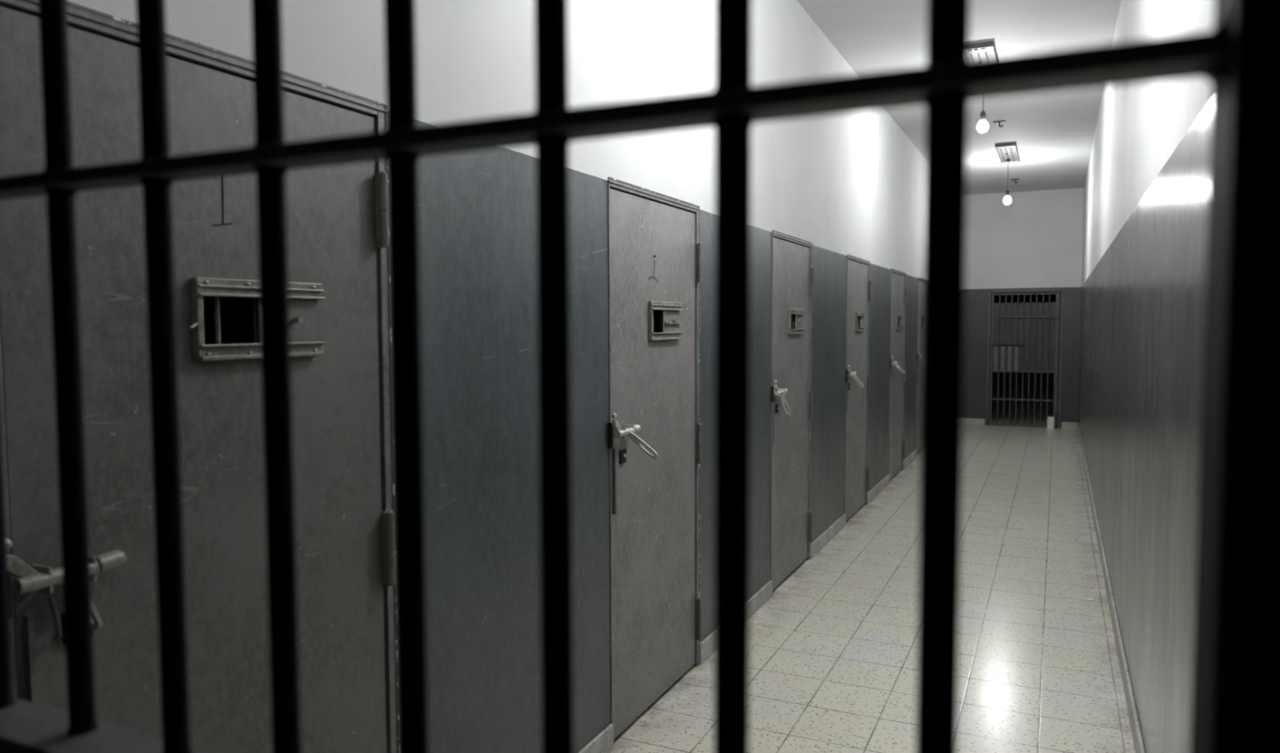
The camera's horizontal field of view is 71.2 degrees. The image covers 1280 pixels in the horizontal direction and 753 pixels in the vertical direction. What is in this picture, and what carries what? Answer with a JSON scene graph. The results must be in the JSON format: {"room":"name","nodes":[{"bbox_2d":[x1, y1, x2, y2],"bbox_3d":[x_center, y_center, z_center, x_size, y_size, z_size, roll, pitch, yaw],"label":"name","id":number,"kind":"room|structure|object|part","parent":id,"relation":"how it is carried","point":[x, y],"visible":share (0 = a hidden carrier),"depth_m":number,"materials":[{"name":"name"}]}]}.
{"room":"prison interior","nodes":[
{"label":"prison interior","id":0,"kind":"room"},
{"bbox_2d":[203,296,660,344],"bbox_3d":[0.544,-0.599,7.006,1.743,3.465,13.200,1,4,25],"label":"wall","id":1,"kind":"structure","parent":0,"point":[236,313],"depth_m":2.90,"materials":[{"name":"paint"}]},
{"bbox_2d":[66,0,924,752],"bbox_3d":[1.724,-0.620,7.282,0.160,3.465,18.500,1,4,25],"label":"wall","id":2,"kind":"structure","parent":0,"point":[853,184],"depth_m":2.93,"materials":[{"name":"paint"}]},
{"bbox_2d":[0,0,399,752],"bbox_3d":[-0.812,0.416,1.770,0.185,2.066,0.903,1,4,25],"label":"door","id":3,"kind":"structure","parent":2,"relation":"in","point":[338,219],"depth_m":1.68,"materials":[{"name":"paint"}]},
{"bbox_3d":[-0.965,0.322,1.356,0.014,0.090,0.012,1,4,25],"label":"keeper plate","id":4,"kind":"part","parent":3,"relation":"part of","materials":[{"name":"black metal"}]},
{"bbox_3d":[-0.922,0.406,1.466,0.008,0.050,0.047,1,4,25],"label":"lock plate","id":5,"kind":"part","parent":3,"relation":"part of","materials":[{"name":"grey metal"}]},
{"bbox_3d":[-0.889,0.360,1.431,0.047,0.095,0.026,-2,4,-28],"label":"lever","id":6,"kind":"part","parent":3,"relation":"part of","materials":[{"name":"metal"}]},
{"bbox_3d":[-0.712,-0.117,1.858,0.018,0.014,0.014,1,4,25],"label":"shutter knob","id":7,"kind":"part","parent":3,"relation":"part of","materials":[{"name":"metal"}]},
{"bbox_2d":[255,297,318,342],"bbox_3d":[-0.727,-0.116,1.848,0.009,0.092,0.160,1,4,25],"label":"shutter","id":8,"kind":"object","parent":2,"relation":"attached to","point":[304,311],"depth_m":1.88,"materials":[{"name":"grey paint"}]},
{"bbox_2d":[577,723,613,752],"bbox_3d":[-0.344,1.344,2.741,0.014,0.095,1.145,1,4,25],"label":"baseboard","id":9,"kind":"structure","parent":2,"relation":"attached to","point":[603,742],"depth_m":3.18,"materials":[{"name":"stone"}]},
{"bbox_2d":[607,176,702,738],"bbox_3d":[0.080,0.305,3.592,0.258,2.066,0.903,1,4,25],"label":"door","id":10,"kind":"structure","parent":2,"relation":"in","point":[655,247],"depth_m":3.55,"materials":[{"name":"paint"}]},
{"bbox_3d":[-0.106,0.210,3.194,0.014,0.090,0.012,1,4,25],"label":"keeper plate","id":11,"kind":"part","parent":10,"relation":"part of","materials":[{"name":"black metal"}]},
{"bbox_3d":[-0.063,0.295,3.304,0.008,0.050,0.047,1,4,25],"label":"lock plate","id":12,"kind":"part","parent":10,"relation":"part of","materials":[{"name":"grey metal"}]},
{"bbox_3d":[0.010,0.251,3.259,0.114,0.103,0.015,0,3,1],"label":"lever","id":13,"kind":"part","parent":10,"relation":"part of","materials":[{"name":"metal"}]},
{"bbox_2d":[661,310,679,332],"bbox_3d":[0.128,-0.227,3.677,0.009,0.092,0.180,1,4,25],"label":"shutter","id":14,"kind":"object","parent":2,"relation":"attached to","point":[670,322],"depth_m":3.67,"materials":[{"name":"grey paint"}]},
{"bbox_2d":[699,580,772,664],"bbox_3d":[0.509,1.233,4.566,0.014,0.095,1.116,1,4,25],"label":"baseboard","id":15,"kind":"structure","parent":2,"relation":"attached to","point":[757,600],"depth_m":4.73,"materials":[{"name":"stone"}]},
{"bbox_2d":[770,230,814,590],"bbox_3d":[0.900,0.194,5.417,0.199,2.066,0.903,1,4,25],"label":"door","id":16,"kind":"structure","parent":2,"relation":"in","point":[793,284],"depth_m":5.39,"materials":[{"name":"paint"}]},
{"bbox_3d":[0.741,0.100,5.006,0.014,0.090,0.012,1,4,25],"label":"keeper plate","id":17,"kind":"part","parent":16,"relation":"part of","materials":[{"name":"black metal"}]},
{"bbox_3d":[0.784,0.184,5.116,0.008,0.050,0.047,1,4,25],"label":"lock plate","id":18,"kind":"part","parent":16,"relation":"part of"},
{"bbox_3d":[0.827,0.156,5.084,0.065,0.131,0.025,-2,4,-22],"label":"lever","id":19,"kind":"part","parent":16,"relation":"part of","materials":[{"name":"metal"}]},
{"bbox_2d":[794,314,802,328],"bbox_3d":[0.978,-0.338,5.494,0.009,0.092,0.170,1,4,25],"label":"shutter","id":20,"kind":"object","parent":2,"relation":"attached to","point":[797,317],"depth_m":5.48,"materials":[{"name":"grey paint"}]},
{"bbox_2d":[809,513,845,559],"bbox_3d":[1.345,1.125,6.354,0.014,0.095,1.063,1,4,25],"label":"baseboard","id":21,"kind":"structure","parent":2,"relation":"attached to","point":[828,535],"depth_m":6.27,"materials":[{"name":"stone"}]},
{"bbox_2d":[844,253,871,520],"bbox_3d":[1.741,0.087,7.173,0.236,2.066,0.903,1,4,25],"label":"door","id":22,"kind":"structure","parent":2,"relation":"in","point":[859,283],"depth_m":7.18,"materials":[{"name":"paint"}]},
{"bbox_3d":[1.566,-0.007,6.770,0.014,0.090,0.012,1,4,25],"label":"keeper plate","id":23,"kind":"part","parent":22,"relation":"part of","materials":[{"name":"black metal"}]},
{"bbox_3d":[1.670,0.034,6.837,0.093,0.103,0.017,0,3,-2],"label":"lever","id":24,"kind":"part","parent":22,"relation":"part of","materials":[{"name":"metal"}]},
{"bbox_2d":[859,315,863,327],"bbox_3d":[1.804,-0.445,7.262,0.009,0.092,0.160,1,4,25],"label":"shutter","id":25,"kind":"object","parent":2,"relation":"attached to","point":[861,317],"depth_m":7.25,"materials":[{"name":"grey paint"}]},
{"bbox_2d":[866,473,889,504],"bbox_3d":[2.174,1.017,8.127,0.014,0.095,1.083,1,4,25],"label":"baseboard","id":26,"kind":"structure","parent":2,"relation":"attached to","point":[874,491],"depth_m":8.04,"materials":[{"name":"stone"}]},
{"bbox_2d":[888,268,907,479],"bbox_3d":[2.579,-0.021,8.953,0.245,2.066,0.903,1,4,25],"label":"door","id":27,"kind":"structure","parent":2,"relation":"in","point":[899,291],"depth_m":8.98,"materials":[{"name":"paint"}]},
{"bbox_3d":[2.507,-0.078,8.617,0.100,0.096,0.016,0,3,0],"label":"lever","id":28,"kind":"part","parent":27,"relation":"part of","materials":[{"name":"metal"}]},
{"bbox_2d":[898,317,902,326],"bbox_3d":[2.639,-0.554,9.048,0.009,0.092,0.150,1,4,25],"label":"shutter","id":29,"kind":"object","parent":2,"relation":"attached to","point":[900,318],"depth_m":9.02,"materials":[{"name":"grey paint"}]},
{"bbox_2d":[902,449,916,469],"bbox_3d":[2.973,0.913,9.837,0.014,0.095,0.923,1,4,25],"label":"baseboard","id":30,"kind":"structure","parent":2,"relation":"attached to","point":[913,455],"depth_m":9.78,"materials":[{"name":"stone"}]},
{"bbox_2d":[915,276,923,453],"bbox_3d":[3.338,-0.121,10.592,0.233,2.066,0.903,1,4,25],"label":"door","id":31,"kind":"structure","parent":2,"relation":"in","point":[920,284],"depth_m":10.40,"materials":[{"name":"paint"}]},
{"bbox_2d":[609,411,1135,752],"bbox_3d":[1.800,1.171,7.356,3.801,0.120,18.800,1,4,25],"label":"floor","id":32,"kind":"structure","parent":0,"point":[833,647],"depth_m":4.47,"materials":[{"name":"tile"}]},
{"bbox_2d":[1047,416,1053,428],"bbox_3d":[6.006,0.673,13.065,0.090,0.170,0.070,1,4,25],"label":"concrete block","id":33,"kind":"object","parent":32,"relation":"on","point":[1050,419],"visible":1,"depth_m":13.03,"materials":[{"name":"grey concrete"}]},
{"bbox_2d":[796,0,1120,195],"bbox_3d":[1.788,-2.407,7.144,3.801,0.120,18.800,1,4,25],"label":"ceiling","id":34,"kind":"structure","parent":0,"point":[1053,133],"depth_m":6.50,"materials":[{"name":"white paint"}]},
{"bbox_2d":[968,40,996,59],"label":"ceiling light","id":35,"kind":"object","parent":34,"relation":"hanging from","point":[982,50],"depth_m":6.26,"materials":[{"name":"white"}]},
{"bbox_2d":[977,98,988,132],"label":"pendant lamp","id":36,"kind":"object","parent":34,"relation":"hanging from","point":[982,126],"depth_m":6.86,"materials":[{"name":"white glass"}]},
{"bbox_2d":[979,110,986,120],"bbox_3d":[2.641,-2.009,6.880,0.044,0.077,0.043,1,4,25],"label":"bulb socket","id":37,"kind":"object","parent":36,"relation":"attached to","point":[983,115],"depth_m":6.87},
{"bbox_3d":[2.641,-1.928,6.884,0.084,0.094,0.084,1,4,25],"label":"bulb","id":38,"kind":"part","parent":36,"relation":"part of","materials":[{"name":"white glass"}]},
{"bbox_2d":[993,120,1005,127],"bbox_3d":[3.432,-2.406,8.531,0.110,0.058,0.040,1,4,25],"label":"ceiling hook","id":39,"kind":"object","parent":34,"relation":"attached to","point":[996,122],"visible":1,"depth_m":8.52,"materials":[{"name":"black metal"}]},
{"bbox_3d":[3.432,-2.430,8.529,0.110,0.010,0.040,1,4,25],"label":"plate","id":40,"kind":"part","parent":39,"relation":"part of","materials":[{"name":"grey metal"}]},
{"bbox_2d":[995,142,1019,163],"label":"ceiling light","id":41,"kind":"object","parent":34,"relation":"hanging from","point":[1007,152],"depth_m":10.02,"materials":[{"name":"white"}]},
{"bbox_2d":[1003,172,1011,204],"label":"pendant lamp","id":42,"kind":"object","parent":34,"relation":"hanging from","point":[1007,199],"depth_m":10.45,"materials":[{"name":"white glass"}]},
{"bbox_3d":[4.304,-2.067,10.465,0.084,0.094,0.084,1,4,25],"label":"bulb","id":43,"kind":"part","parent":42,"relation":"part of","materials":[{"name":"white glass"}]},
{"bbox_2d":[1005,189,1009,195],"bbox_3d":[4.304,-2.147,10.461,0.044,0.077,0.043,1,4,25],"label":"bulb socket","id":44,"kind":"object","parent":42,"relation":"attached to","point":[1007,193],"depth_m":10.45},
{"bbox_2d":[962,187,1084,427],"bbox_3d":[5.597,-0.990,13.315,1.748,3.465,0.150,1,4,25],"label":"wall","id":45,"kind":"structure","parent":0,"point":[1033,241],"depth_m":13.16,"materials":[{"name":"paint"}]},
{"bbox_2d":[962,417,984,425],"bbox_3d":[5.001,0.683,13.605,0.468,0.095,0.014,1,4,25],"label":"baseboard","id":46,"kind":"structure","parent":45,"relation":"attached to","point":[965,420],"depth_m":13.57,"materials":[{"name":"stone"}]},
{"bbox_2d":[985,288,1064,427],"bbox_3d":[5.691,-0.270,13.239,1.030,2.035,0.068,1,4,25],"label":"gate","id":47,"kind":"object","parent":45,"relation":"attached to","point":[1024,336],"visible":1,"depth_m":13.23,"materials":[{"name":"grey metal"}]},
{"bbox_3d":[5.488,-0.461,13.307,0.453,0.020,0.006,1,4,25],"label":"hatch rail","id":48,"kind":"part","parent":47,"relation":"part of","materials":[{"name":"grey metal"}]},
{"bbox_3d":[5.686,0.725,13.309,0.843,0.024,0.034,1,4,25],"label":"gate rail","id":49,"kind":"part","parent":47,"relation":"part of","materials":[{"name":"grey metal"}]},
{"bbox_3d":[5.685,0.346,13.287,0.843,0.024,0.034,1,4,25],"label":"gate rail","id":50,"kind":"part","parent":47,"relation":"part of","materials":[{"name":"grey metal"}]},
{"bbox_3d":[5.684,-0.073,13.262,0.843,0.024,0.034,1,4,25],"label":"gate rail","id":51,"kind":"part","parent":47,"relation":"part of","materials":[{"name":"grey metal"}]},
{"bbox_3d":[5.693,-0.267,13.271,0.843,0.385,0.003,1,4,25],"label":"sheet panel","id":52,"kind":"part","parent":47,"relation":"part of","materials":[{"name":"grey metal"}]},
{"bbox_3d":[5.691,-0.776,13.241,0.843,0.635,0.003,1,4,25],"label":"sheet panel","id":53,"kind":"part","parent":47,"relation":"part of","materials":[{"name":"grey metal"}]},
{"bbox_3d":[5.681,-0.882,13.214,0.843,0.024,0.034,1,4,25],"label":"gate rail","id":54,"kind":"part","parent":47,"relation":"part of","materials":[{"name":"grey metal"}]},
{"bbox_3d":[5.680,-1.221,13.194,0.843,0.024,0.034,1,4,25],"label":"gate rail","id":55,"kind":"part","parent":47,"relation":"part of","materials":[{"name":"grey metal"}]},
{"bbox_2d":[1061,422,1076,428],"bbox_3d":[6.256,0.713,13.020,0.202,0.095,0.014,1,4,25],"label":"baseboard","id":56,"kind":"structure","parent":45,"relation":"attached to","point":[1064,424],"depth_m":13.02,"materials":[{"name":"stone"}]},
{"bbox_2d":[989,291,1060,413],"bbox_3d":[6.531,-1.112,15.314,1.748,3.465,0.150,1,4,25],"label":"wall","id":57,"kind":"structure","parent":0,"point":[1053,296],"depth_m":15.28,"materials":[{"name":"grey paint"}]},
{"bbox_2d":[1078,0,1214,752],"bbox_3d":[3.448,-0.578,6.479,0.150,3.465,18.500,1,4,25],"label":"wall","id":58,"kind":"structure","parent":0,"point":[1145,206],"depth_m":3.14,"materials":[{"name":"paint"}]},
{"bbox_2d":[1076,422,1145,752],"bbox_3d":[3.411,1.098,6.681,0.014,0.095,13.930,1,4,25],"label":"baseboard","id":59,"kind":"structure","parent":58,"relation":"attached to","point":[1131,708],"depth_m":4.23,"materials":[{"name":"stone"}]},
{"bbox_3d":[-0.347,-0.217,0.602,1.748,3.465,0.100,1,4,25],"label":"wall","id":60,"kind":"structure","parent":0,"visible":0},
{"bbox_2d":[0,0,1279,752],"bbox_3d":[-0.201,0.462,0.584,1.013,2.090,0.064,1,4,25],"label":"prison bars","id":61,"kind":"object","parent":60,"relation":"attached to","point":[1235,697],"visible":1,"depth_m":0.45,"materials":[{"name":"black paint"}]},
{"bbox_3d":[-0.207,0.279,0.568,0.956,0.011,0.049,1,4,25],"label":"gate rail","id":62,"kind":"part","parent":61,"relation":"part of","materials":[{"name":"black metal"}]},
{"bbox_3d":[-0.205,-0.137,0.552,0.956,0.011,0.030,1,4,25],"label":"gate rail","id":63,"kind":"part","parent":61,"relation":"part of","materials":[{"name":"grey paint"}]},
{"bbox_3d":[0.245,0.485,0.379,0.032,2.065,0.060,1,4,25],"label":"gate post","id":64,"kind":"part","parent":61,"relation":"part of","materials":[{"name":"black metal"}]}
]}

